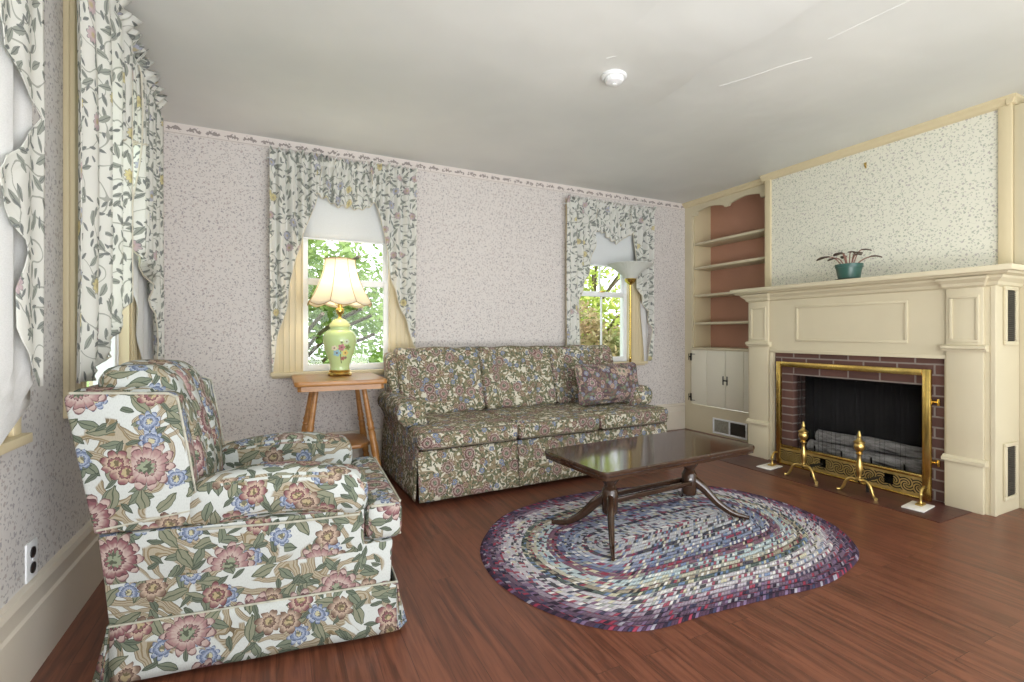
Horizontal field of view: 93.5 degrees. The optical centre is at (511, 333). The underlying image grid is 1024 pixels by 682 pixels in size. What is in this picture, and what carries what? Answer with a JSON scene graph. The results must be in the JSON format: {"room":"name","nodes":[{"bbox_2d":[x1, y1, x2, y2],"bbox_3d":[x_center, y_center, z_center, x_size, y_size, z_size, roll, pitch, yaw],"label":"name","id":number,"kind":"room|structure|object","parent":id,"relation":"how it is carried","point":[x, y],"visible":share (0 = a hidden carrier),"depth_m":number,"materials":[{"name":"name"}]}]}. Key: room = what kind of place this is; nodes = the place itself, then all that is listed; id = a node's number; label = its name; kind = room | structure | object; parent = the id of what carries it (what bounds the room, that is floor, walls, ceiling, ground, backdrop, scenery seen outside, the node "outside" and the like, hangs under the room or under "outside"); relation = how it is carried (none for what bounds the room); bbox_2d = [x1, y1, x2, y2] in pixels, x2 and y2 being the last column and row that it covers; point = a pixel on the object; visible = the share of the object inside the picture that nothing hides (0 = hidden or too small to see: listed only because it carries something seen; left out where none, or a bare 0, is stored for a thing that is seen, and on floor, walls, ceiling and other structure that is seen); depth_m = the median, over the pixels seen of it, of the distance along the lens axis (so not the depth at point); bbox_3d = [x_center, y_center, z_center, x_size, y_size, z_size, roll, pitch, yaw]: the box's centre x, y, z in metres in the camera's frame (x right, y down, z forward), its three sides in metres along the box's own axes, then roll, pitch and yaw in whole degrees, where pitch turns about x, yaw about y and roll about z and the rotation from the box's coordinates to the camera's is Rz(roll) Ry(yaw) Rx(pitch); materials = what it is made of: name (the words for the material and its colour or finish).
{"room":"living room","nodes":[
{"label":"living room","id":0,"kind":"room"},
{"bbox_2d":[0,0,163,608],"bbox_3d":[-1.142,-0.200,0.605,0.140,2.500,6.090,0,0,-26],"label":"wall","id":1,"kind":"structure","parent":0,"point":[42,493],"depth_m":1.62,"materials":[{"name":"paper"}]},
{"bbox_2d":[0,417,32,455],"bbox_3d":[-1.244,-0.490,0.883,0.190,1.640,1.060,0,0,-26],"label":"window","id":2,"kind":"structure","parent":1,"relation":"in","point":[15,439],"depth_m":1.34,"materials":[{"name":"beige paint"}]},
{"bbox_2d":[25,536,37,583],"bbox_3d":[-1.499,0.705,1.505,0.009,0.120,0.076,0,0,-26],"label":"wall outlet","id":3,"kind":"object","parent":1,"relation":"attached to","point":[31,549],"visible":1,"depth_m":1.50,"materials":[{"name":"white paint"}]},
{"bbox_2d":[30,546,35,557],"bbox_3d":[-1.496,0.681,1.506,0.004,0.034,0.034,0,0,-26],"label":"socket","id":4,"kind":"object","parent":3,"relation":"attached to","point":[32,548],"depth_m":1.50,"materials":[{"name":"black plastic"}]},
{"bbox_2d":[30,561,35,572],"bbox_3d":[-1.496,0.729,1.506,0.004,0.034,0.034,0,0,-26],"label":"socket","id":5,"kind":"object","parent":3,"relation":"attached to","point":[32,563],"depth_m":1.50,"materials":[{"name":"black plastic"}]},
{"bbox_2d":[0,519,103,681],"bbox_3d":[-1.045,0.908,0.597,0.026,0.284,5.990,0,0,-26],"label":"baseboard","id":6,"kind":"structure","parent":1,"relation":"attached to","point":[34,620],"depth_m":1.57,"materials":[{"name":"paint"}]},
{"bbox_2d":[63,0,140,418],"bbox_3d":[-1.869,-0.490,2.161,0.190,1.640,0.995,0,0,-26],"label":"window","id":7,"kind":"structure","parent":1,"relation":"in","point":[124,345],"depth_m":1.74,"materials":[{"name":"beige paint"}]},
{"bbox_3d":[-1.803,-1.330,2.174,0.045,0.010,1.400,0,0,-26],"label":"curtain rod","id":8,"kind":"object","parent":1,"relation":"attached to","visible":0},
{"bbox_2d":[76,0,142,383],"bbox_3d":[-1.555,-0.616,1.869,0.090,1.568,0.604,0,0,-26],"label":"curtain","id":9,"kind":"object","parent":8,"relation":"hanging from","point":[105,161],"visible":0.99,"depth_m":1.83,"materials":[{"name":"fabric"}]},
{"bbox_2d":[119,7,148,145],"bbox_3d":[-1.750,-1.106,2.216,0.076,0.593,0.484,0,0,-30],"label":"curtain valance","id":10,"kind":"object","parent":8,"relation":"hanging from","point":[135,35],"visible":0.44,"depth_m":2.25,"materials":[{"name":"fabric"}]},
{"bbox_2d":[133,49,166,359],"bbox_3d":[-1.928,-0.600,2.574,0.110,1.541,0.623,0,0,-26],"label":"curtain","id":11,"kind":"object","parent":8,"relation":"hanging from","point":[148,192],"visible":0.89,"depth_m":2.55,"materials":[{"name":"white fabric"}]},
{"bbox_3d":[-1.180,-1.330,0.898,0.045,0.010,1.060,0,0,-26],"label":"curtain rod","id":12,"kind":"object","parent":1,"relation":"attached to","visible":0},
{"bbox_2d":[0,0,44,444],"bbox_3d":[-1.212,-0.552,1.111,0.074,1.696,0.663,0,0,-26],"label":"curtain","id":13,"kind":"object","parent":12,"relation":"hanging from","point":[22,55],"visible":1,"depth_m":1.29,"materials":[{"name":"white fabric"}]},
{"bbox_2d":[164,132,684,441],"bbox_3d":[-0.071,-0.200,4.484,5.390,2.500,0.140,0,0,-26],"label":"wall","id":14,"kind":"structure","parent":0,"point":[491,256],"depth_m":3.90,"materials":[{"name":"paper"}]},
{"bbox_2d":[270,239,414,378],"bbox_3d":[-1.316,-0.490,3.842,1.090,1.640,0.190,0,0,-26],"label":"window","id":15,"kind":"structure","parent":14,"relation":"in","point":[291,357],"depth_m":3.69,"materials":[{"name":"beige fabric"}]},
{"bbox_2d":[303,192,385,244],"bbox_3d":[-1.278,-0.905,3.765,0.680,0.375,0.034,0,0,-26],"label":"roller shade","id":16,"kind":"object","parent":15,"relation":"attached to","point":[328,222],"visible":0.69,"depth_m":3.76,"materials":[{"name":"fabric"}]},
{"bbox_3d":[-1.297,-1.290,3.780,1.120,0.010,0.045,0,0,-26],"label":"curtain rod","id":17,"kind":"object","parent":15,"relation":"attached to","visible":0},
{"bbox_2d":[269,145,323,371],"bbox_3d":[-1.582,-0.540,3.550,0.365,1.630,0.102,0,0,-26],"label":"curtain","id":18,"kind":"object","parent":17,"relation":"hanging from","point":[293,196],"visible":1,"depth_m":3.53,"materials":[{"name":"white fabric"}]},
{"bbox_2d":[316,155,375,209],"bbox_3d":[-1.273,-1.160,3.730,0.475,0.389,0.072,0,0,-26],"label":"curtain valance","id":19,"kind":"object","parent":17,"relation":"hanging from","point":[352,181],"visible":0.99,"depth_m":3.73,"materials":[{"name":"fabric"}]},
{"bbox_2d":[370,161,417,345],"bbox_3d":[-0.945,-0.627,3.865,0.375,1.456,0.094,0,0,-26],"label":"curtain","id":20,"kind":"object","parent":17,"relation":"hanging from","point":[396,188],"visible":1,"depth_m":3.90,"materials":[{"name":"white fabric"}]},
{"bbox_2d":[164,121,684,210],"bbox_3d":[-0.220,-1.413,4.332,4.790,0.075,0.002,0,0,-26],"label":"wallpaper border","id":21,"kind":"object","parent":14,"relation":"attached to","point":[169,127],"visible":0.93,"depth_m":3.97,"materials":[{"name":"white paper"}]},
{"bbox_2d":[222,403,684,459],"bbox_3d":[-0.215,0.908,4.322,4.750,0.284,0.026,0,0,-26],"label":"baseboard","id":22,"kind":"structure","parent":14,"relation":"attached to","point":[676,411],"depth_m":5.25,"materials":[{"name":"paint"}]},
{"bbox_2d":[566,199,647,364],"bbox_3d":[0.943,-0.490,4.947,1.000,1.640,0.190,0,0,-26],"label":"window","id":23,"kind":"structure","parent":14,"relation":"in","point":[637,339],"depth_m":5.05,"materials":[{"name":"beige paint"}]},
{"bbox_2d":[590,227,635,266],"bbox_3d":[0.972,-0.885,4.865,0.730,0.415,0.034,0,0,-26],"label":"roller shade","id":24,"kind":"object","parent":23,"relation":"attached to","point":[606,252],"visible":0.54,"depth_m":4.89,"materials":[{"name":"fabric"}]},
{"bbox_3d":[0.976,-1.260,4.891,1.100,0.010,0.045,0,0,-26],"label":"curtain rod","id":25,"kind":"object","parent":23,"relation":"attached to","visible":0},
{"bbox_2d":[566,194,599,344],"bbox_3d":[0.695,-0.497,4.667,0.370,1.655,0.082,0,0,-29],"label":"curtain","id":26,"kind":"object","parent":25,"relation":"hanging from","point":[581,212],"visible":0.88,"depth_m":4.65,"materials":[{"name":"fabric"}]},
{"bbox_2d":[595,200,633,243],"bbox_3d":[1.040,-1.116,4.862,0.546,0.416,0.071,0,0,-26],"label":"curtain valance","id":27,"kind":"object","parent":25,"relation":"hanging from","point":[610,217],"visible":0.98,"depth_m":4.86,"materials":[{"name":"white fabric"}]},
{"bbox_2d":[631,205,655,360],"bbox_3d":[1.352,-0.513,4.999,0.301,1.626,0.119,0,0,-26],"label":"curtain","id":28,"kind":"object","parent":25,"relation":"hanging from","point":[644,220],"visible":0.98,"depth_m":5.03,"materials":[{"name":"fabric"}]},
{"bbox_2d":[30,428,1023,681],"bbox_3d":[1.253,1.080,1.775,5.390,0.060,6.090,0,0,-26],"label":"floor","id":29,"kind":"structure","parent":0,"point":[922,600],"depth_m":1.75,"materials":[{"name":"brown wood"}]},
{"bbox_2d":[64,359,406,681],"bbox_3d":[-0.959,0.564,1.843,0.980,0.948,0.759,0,0,-24],"label":"armchair","id":30,"kind":"object","parent":29,"relation":"on","point":[213,552],"visible":1,"depth_m":1.53,"materials":[{"name":"multicoloured fabric"}]},
{"bbox_2d":[351,456,401,538],"bbox_3d":[-0.797,0.655,1.916,0.588,0.134,0.721,0,0,-24],"label":"seat cushion","id":31,"kind":"object","parent":30,"relation":"on","point":[379,516],"depth_m":1.69,"materials":[{"name":"multicoloured fabric"}]},
{"bbox_2d":[292,372,386,465],"bbox_3d":[-1.224,0.676,3.381,0.570,0.752,0.630,0,0,-26],"label":"side table","id":32,"kind":"object","parent":29,"relation":"on","point":[313,384],"visible":0.62,"depth_m":3.25,"materials":[{"name":"brown wood"}]},
{"bbox_2d":[307,256,371,375],"bbox_3d":[-1.252,-0.133,3.506,0.437,0.871,0.437,0,0,19],"label":"table lamp","id":33,"kind":"object","parent":32,"relation":"on","point":[339,286],"visible":1,"depth_m":3.42,"materials":[{"name":"green ceramic"}]},
{"bbox_2d":[323,327,356,369],"bbox_3d":[-1.252,0.102,3.506,0.232,0.310,0.232,0,0,-26],"label":"lamp base","id":34,"kind":"object","parent":33,"relation":"attached to","point":[339,343],"depth_m":3.43,"materials":[{"name":"green ceramic"}]},
{"bbox_2d":[340,433,369,448],"bbox_3d":[-1.224,0.757,3.381,0.400,0.025,0.430,0,0,-26],"label":"shelf","id":35,"kind":"object","parent":32,"relation":"attached to","point":[357,441],"depth_m":3.37,"materials":[{"name":"brown wood"}]},
{"bbox_2d":[377,345,667,502],"bbox_3d":[0.125,0.575,3.809,2.197,0.951,0.985,0,0,-28],"label":"sofa","id":36,"kind":"object","parent":29,"relation":"on","point":[459,421],"visible":0.91,"depth_m":3.53,"materials":[{"name":"multicoloured fabric"}]},
{"bbox_2d":[393,347,484,413],"bbox_3d":[-0.560,0.348,3.728,0.658,0.498,0.331,0,0,-28],"label":"cushion","id":37,"kind":"object","parent":36,"relation":"on","point":[445,380],"depth_m":3.64,"materials":[{"name":"multicoloured fabric"}]},
{"bbox_2d":[408,410,517,450],"bbox_3d":[-0.414,0.650,3.352,0.687,0.124,0.685,0,0,-28],"label":"seat cushion","id":38,"kind":"object","parent":36,"relation":"on","point":[441,430],"depth_m":3.10,"materials":[{"name":"multicoloured fabric"}]},
{"bbox_2d":[475,346,556,408],"bbox_3d":[0.024,0.348,4.039,0.667,0.498,0.331,0,0,-28],"label":"cushion","id":39,"kind":"object","parent":36,"relation":"on","point":[510,376],"depth_m":3.95,"materials":[{"name":"multicoloured fabric"}]},
{"bbox_2d":[481,404,598,438],"bbox_3d":[0.194,0.650,3.676,0.680,0.124,0.685,0,0,-28],"label":"seat cushion","id":40,"kind":"object","parent":36,"relation":"on","point":[533,421],"depth_m":3.46,"materials":[{"name":"multicoloured fabric"}]},
{"bbox_2d":[545,345,612,402],"bbox_3d":[0.618,0.348,4.356,0.684,0.498,0.331,0,0,-28],"label":"cushion","id":41,"kind":"object","parent":36,"relation":"on","point":[563,359],"depth_m":4.22,"materials":[{"name":"multicoloured fabric"}]},
{"bbox_2d":[574,362,638,405],"bbox_3d":[0.809,0.412,4.035,0.642,0.335,0.202,0,0,-27],"label":"throw pillow","id":42,"kind":"object","parent":36,"relation":"on","point":[617,382],"visible":0.85,"depth_m":3.93,"materials":[{"name":"fabric"}]},
{"bbox_2d":[555,402,667,429],"bbox_3d":[0.803,0.650,4.000,0.687,0.124,0.685,0,0,-28],"label":"seat cushion","id":43,"kind":"object","parent":36,"relation":"on","point":[617,415],"depth_m":3.75,"materials":[{"name":"multicoloured fabric"}]},
{"bbox_2d":[607,261,653,361],"bbox_3d":[1.174,0.179,4.781,0.456,1.741,0.456,0,0,-26],"label":"floor lamp","id":44,"kind":"object","parent":29,"relation":"on","point":[630,270],"visible":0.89,"depth_m":4.72,"materials":[{"name":"gold metal"}]},
{"bbox_2d":[480,485,858,631],"bbox_3d":[0.790,1.044,2.543,1.982,0.010,1.406,0,0,-26],"label":"braided rug","id":45,"kind":"object","parent":29,"relation":"on","point":[678,559],"visible":0.88,"depth_m":2.25,"materials":[{"name":"fabric"}]},
{"bbox_2d":[545,430,754,560],"bbox_3d":[0.771,0.832,2.659,1.110,0.412,0.516,0,0,-30],"label":"coffee table","id":46,"kind":"object","parent":45,"relation":"on","point":[609,461],"visible":1,"depth_m":2.56,"materials":[{"name":"brown wood"}]},
{"bbox_2d":[682,179,764,441],"bbox_3d":[2.270,-0.200,4.965,0.330,2.500,1.048,0,0,-26],"label":"bookcase","id":47,"kind":"object","parent":29,"relation":"on","point":[725,229],"visible":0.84,"depth_m":5.13,"materials":[{"name":"beige paint"}]},
{"bbox_2d":[691,347,747,350],"bbox_3d":[2.288,0.155,4.946,0.280,0.020,0.898,0,0,-26],"label":"countertop","id":48,"kind":"structure","parent":47,"relation":"on","point":[705,348],"depth_m":4.97,"materials":[{"name":"beige paint"}]},
{"bbox_2d":[713,417,747,439],"bbox_3d":[2.178,0.950,4.843,0.030,0.160,0.410,0,0,-26],"label":"floor register","id":49,"kind":"object","parent":47,"relation":"attached to","point":[734,429],"visible":1,"depth_m":4.83,"materials":[{"name":"white paint"}]},
{"bbox_2d":[714,419,728,433],"bbox_3d":[2.145,0.950,4.936,0.006,0.124,0.179,0,0,-26],"label":"grille","id":50,"kind":"object","parent":49,"relation":"attached to","point":[721,426],"depth_m":4.93,"materials":[{"name":"grey metal"}]},
{"bbox_2d":[730,423,745,437],"bbox_3d":[2.231,0.950,4.761,0.006,0.124,0.179,0,0,-26],"label":"grille","id":51,"kind":"object","parent":49,"relation":"attached to","point":[737,430],"depth_m":4.76,"materials":[{"name":"black metal"}]},
{"bbox_2d":[720,454,971,522],"bbox_3d":[2.218,1.054,3.472,0.415,0.013,1.570,0,0,-26],"label":"hearth","id":52,"kind":"object","parent":29,"relation":"on","point":[941,512],"visible":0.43,"depth_m":3.23,"materials":[{"name":"red tile"}]},
{"bbox_2d":[756,463,782,469],"bbox_3d":[2.029,1.042,3.797,0.180,0.008,0.110,0,0,-33],"label":"tile","id":53,"kind":"object","parent":52,"relation":"on","point":[764,466],"depth_m":3.78,"materials":[{"name":"white tile"}]},
{"bbox_2d":[768,451,777,465],"bbox_3d":[2.071,0.984,3.820,0.107,0.108,0.036,0,0,-33],"label":"screen foot","id":54,"kind":"object","parent":53,"relation":"on","point":[774,452],"visible":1,"depth_m":3.81,"materials":[{"name":"gold metal"}]},
{"bbox_2d":[784,421,822,483],"bbox_3d":[2.188,0.842,3.530,0.268,0.415,0.250,0,0,-26],"label":"andiron","id":55,"kind":"object","parent":52,"relation":"on","point":[803,433],"visible":1,"depth_m":3.48,"materials":[{"name":"gold metal"}]},
{"bbox_2d":[776,361,939,501],"bbox_3d":[2.431,0.633,3.471,0.116,0.825,1.056,0,0,-26],"label":"fire screen","id":56,"kind":"object","parent":52,"relation":"on","point":[906,483],"visible":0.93,"depth_m":3.28,"materials":[{"name":"gold metal"}]},
{"bbox_2d":[836,431,879,500],"bbox_3d":[2.348,0.842,3.190,0.268,0.415,0.250,0,0,-26],"label":"andiron","id":57,"kind":"object","parent":52,"relation":"on","point":[859,446],"visible":1,"depth_m":3.14,"materials":[{"name":"gold metal"}]},
{"bbox_2d":[901,501,934,512],"bbox_3d":[2.455,1.042,2.914,0.180,0.008,0.110,0,0,-33],"label":"tile","id":58,"kind":"object","parent":52,"relation":"on","point":[910,505],"depth_m":2.90,"materials":[{"name":"white tile"}]},
{"bbox_2d":[915,486,926,506],"bbox_3d":[2.497,0.984,2.937,0.107,0.108,0.036,0,0,-33],"label":"screen foot","id":59,"kind":"object","parent":58,"relation":"on","point":[920,503],"visible":1,"depth_m":2.92,"materials":[{"name":"gold metal"}]},
{"bbox_2d":[775,353,943,501],"bbox_3d":[2.575,0.602,3.564,0.298,0.896,1.138,0,0,-26],"label":"fireplace","id":60,"kind":"object","parent":29,"relation":"on","point":[885,406],"depth_m":3.61,"materials":[{"name":"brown brick"}]},
{"bbox_2d":[807,439,921,473],"bbox_3d":[2.564,0.894,3.531,0.120,0.118,0.765,0,0,-26],"label":"log","id":61,"kind":"object","parent":60,"relation":"on","point":[914,465],"visible":0.62,"depth_m":3.44,"materials":[{"name":"grey wood"}]},
{"bbox_2d":[815,429,921,459],"bbox_3d":[2.616,0.807,3.539,0.103,0.109,0.727,0,0,-26],"label":"log","id":62,"kind":"object","parent":61,"relation":"on","point":[874,444],"visible":0.85,"depth_m":3.47,"materials":[{"name":"grey wood"}]},
{"bbox_2d":[836,444,904,456],"bbox_3d":[2.659,0.896,3.594,0.115,0.113,0.746,0,0,-26],"label":"log","id":63,"kind":"object","parent":60,"relation":"on","point":[877,452],"visible":0.05,"depth_m":3.51,"materials":[{"name":"grey wood"}]},
{"bbox_2d":[730,263,1023,516],"bbox_3d":[2.515,0.332,3.534,0.433,1.437,1.820,0,0,-26],"label":"mantelpiece","id":64,"kind":"object","parent":29,"relation":"on","point":[955,316],"visible":0.99,"depth_m":3.01,"materials":[{"name":"beige paint"}]},
{"bbox_2d":[816,249,881,279],"bbox_3d":[2.481,-0.502,3.548,0.182,0.229,0.432,0,0,-26],"label":"potted plant","id":65,"kind":"object","parent":64,"relation":"on","point":[845,270],"visible":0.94,"depth_m":3.50,"materials":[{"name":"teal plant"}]},
{"bbox_2d":[730,263,1023,293],"bbox_3d":[2.515,-0.370,3.534,0.433,0.033,1.820,0,0,-26],"label":"shelf","id":66,"kind":"object","parent":64,"relation":"attached to","point":[1011,269],"depth_m":3.13,"materials":[{"name":"beige paint"}]},
{"bbox_2d":[1003,286,1018,344],"bbox_3d":[2.945,-0.107,2.845,0.170,0.345,0.013,0,0,-26],"label":"vent grille","id":67,"kind":"object","parent":64,"relation":"attached to","point":[1010,294],"visible":1,"depth_m":2.84,"materials":[{"name":"beige metal"}]},
{"bbox_2d":[1003,441,1018,500],"bbox_3d":[2.945,0.807,2.845,0.170,0.335,0.013,0,0,-26],"label":"vent grille","id":68,"kind":"object","parent":64,"relation":"attached to","point":[1011,449],"visible":1,"depth_m":2.84,"materials":[{"name":"beige metal"}]},
{"bbox_2d":[123,0,1023,203],"bbox_3d":[1.253,-1.489,1.775,5.390,0.082,6.090,0,0,-26],"label":"ceiling","id":69,"kind":"structure","parent":0,"point":[489,86],"depth_m":2.77,"materials":[{"name":"paint"}]},
{"bbox_2d":[601,69,626,86],"bbox_3d":[0.572,-1.421,2.701,0.140,0.057,0.140,0,0,-26],"label":"smoke detector","id":70,"kind":"object","parent":69,"relation":"attached to","point":[613,77],"visible":1,"depth_m":2.67,"materials":[{"name":"white paint"}]},
{"bbox_2d":[570,0,820,131],"bbox_3d":[0.874,-1.415,2.219,0.718,0.079,2.420,0,0,-26],"label":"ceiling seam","id":71,"kind":"structure","parent":69,"relation":"attached to","point":[675,41],"depth_m":2.37,"materials":[{"name":"paint"}]},
{"bbox_2d":[772,110,997,285],"bbox_3d":[2.943,-0.200,3.804,0.570,2.500,1.620,0,0,-26],"label":"wall","id":72,"kind":"structure","parent":0,"point":[926,201],"depth_m":3.48,"materials":[{"name":"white paper"}]},
{"bbox_2d":[765,180,771,286],"bbox_3d":[2.344,-0.890,4.394,0.048,1.020,0.057,0,0,-26],"label":"trim","id":73,"kind":"structure","parent":72,"relation":"attached to","point":[768,184],"depth_m":4.37,"materials":[{"name":"beige paint"}]},
{"bbox_2d":[760,93,1023,182],"bbox_3d":[2.713,-1.423,3.688,0.144,0.055,1.705,0,0,-26],"label":"crown molding","id":74,"kind":"structure","parent":72,"relation":"attached to","point":[1014,98],"depth_m":3.42,"materials":[{"name":"beige paint"}]},
{"bbox_2d":[998,104,1014,263],"bbox_3d":[3.074,-0.890,2.981,0.117,1.020,0.064,0,0,-26],"label":"trim","id":75,"kind":"structure","parent":72,"relation":"attached to","point":[1005,113],"depth_m":2.95,"materials":[{"name":"beige paint"}]},
{"bbox_3d":[3.907,-0.200,1.526,0.100,2.500,3.310,0,0,-26],"label":"wall","id":76,"kind":"structure","parent":0,"visible":0},
{"bbox_2d":[1014,103,1023,508],"bbox_3d":[3.127,-0.170,2.894,0.098,2.440,0.134,0,0,-26],"label":"door frame","id":77,"kind":"structure","parent":76,"relation":"attached to","point":[1018,109],"depth_m":2.91,"materials":[{"name":"beige paint"}]},
{"label":"outside","id":78,"kind":"structure","parent":0,"visible":0},
{"bbox_2d":[87,358,382,386],"bbox_3d":[-4.811,1.500,12.118,30.000,0.100,34.000,0,0,-26],"label":"lawn","id":79,"kind":"structure","parent":78,"point":[379,359],"depth_m":25.41,"materials":[{"name":"green plant"}]},
{"bbox_2d":[308,239,382,363],"bbox_3d":[-2.966,-0.171,6.624,2.682,3.252,2.862,0,0,-26],"label":"shrub","id":80,"kind":"object","parent":79,"relation":"on","point":[323,314],"visible":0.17,"depth_m":6.50,"materials":[{"name":"green plant"}]},
{"bbox_2d":[318,243,382,362],"bbox_3d":[-2.878,-0.775,11.477,3.526,4.458,3.221,0,0,-26],"label":"tree","id":81,"kind":"object","parent":79,"relation":"on","point":[376,355],"visible":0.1,"depth_m":10.92,"materials":[{"name":"green plant"}]},
{"bbox_2d":[579,266,619,340],"bbox_3d":[1.785,-0.583,10.326,3.465,4.073,2.826,0,0,-5],"label":"tree","id":82,"kind":"object","parent":79,"relation":"on","point":[592,281],"visible":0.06,"depth_m":10.03,"materials":[{"name":"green plant"}]},
{"bbox_2d":[579,298,619,356],"bbox_3d":[1.570,0.430,7.750,1.965,2.056,1.793,0,0,-26],"label":"shrub","id":83,"kind":"object","parent":79,"relation":"on","point":[613,338],"visible":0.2,"depth_m":7.31,"materials":[{"name":"green plant"}]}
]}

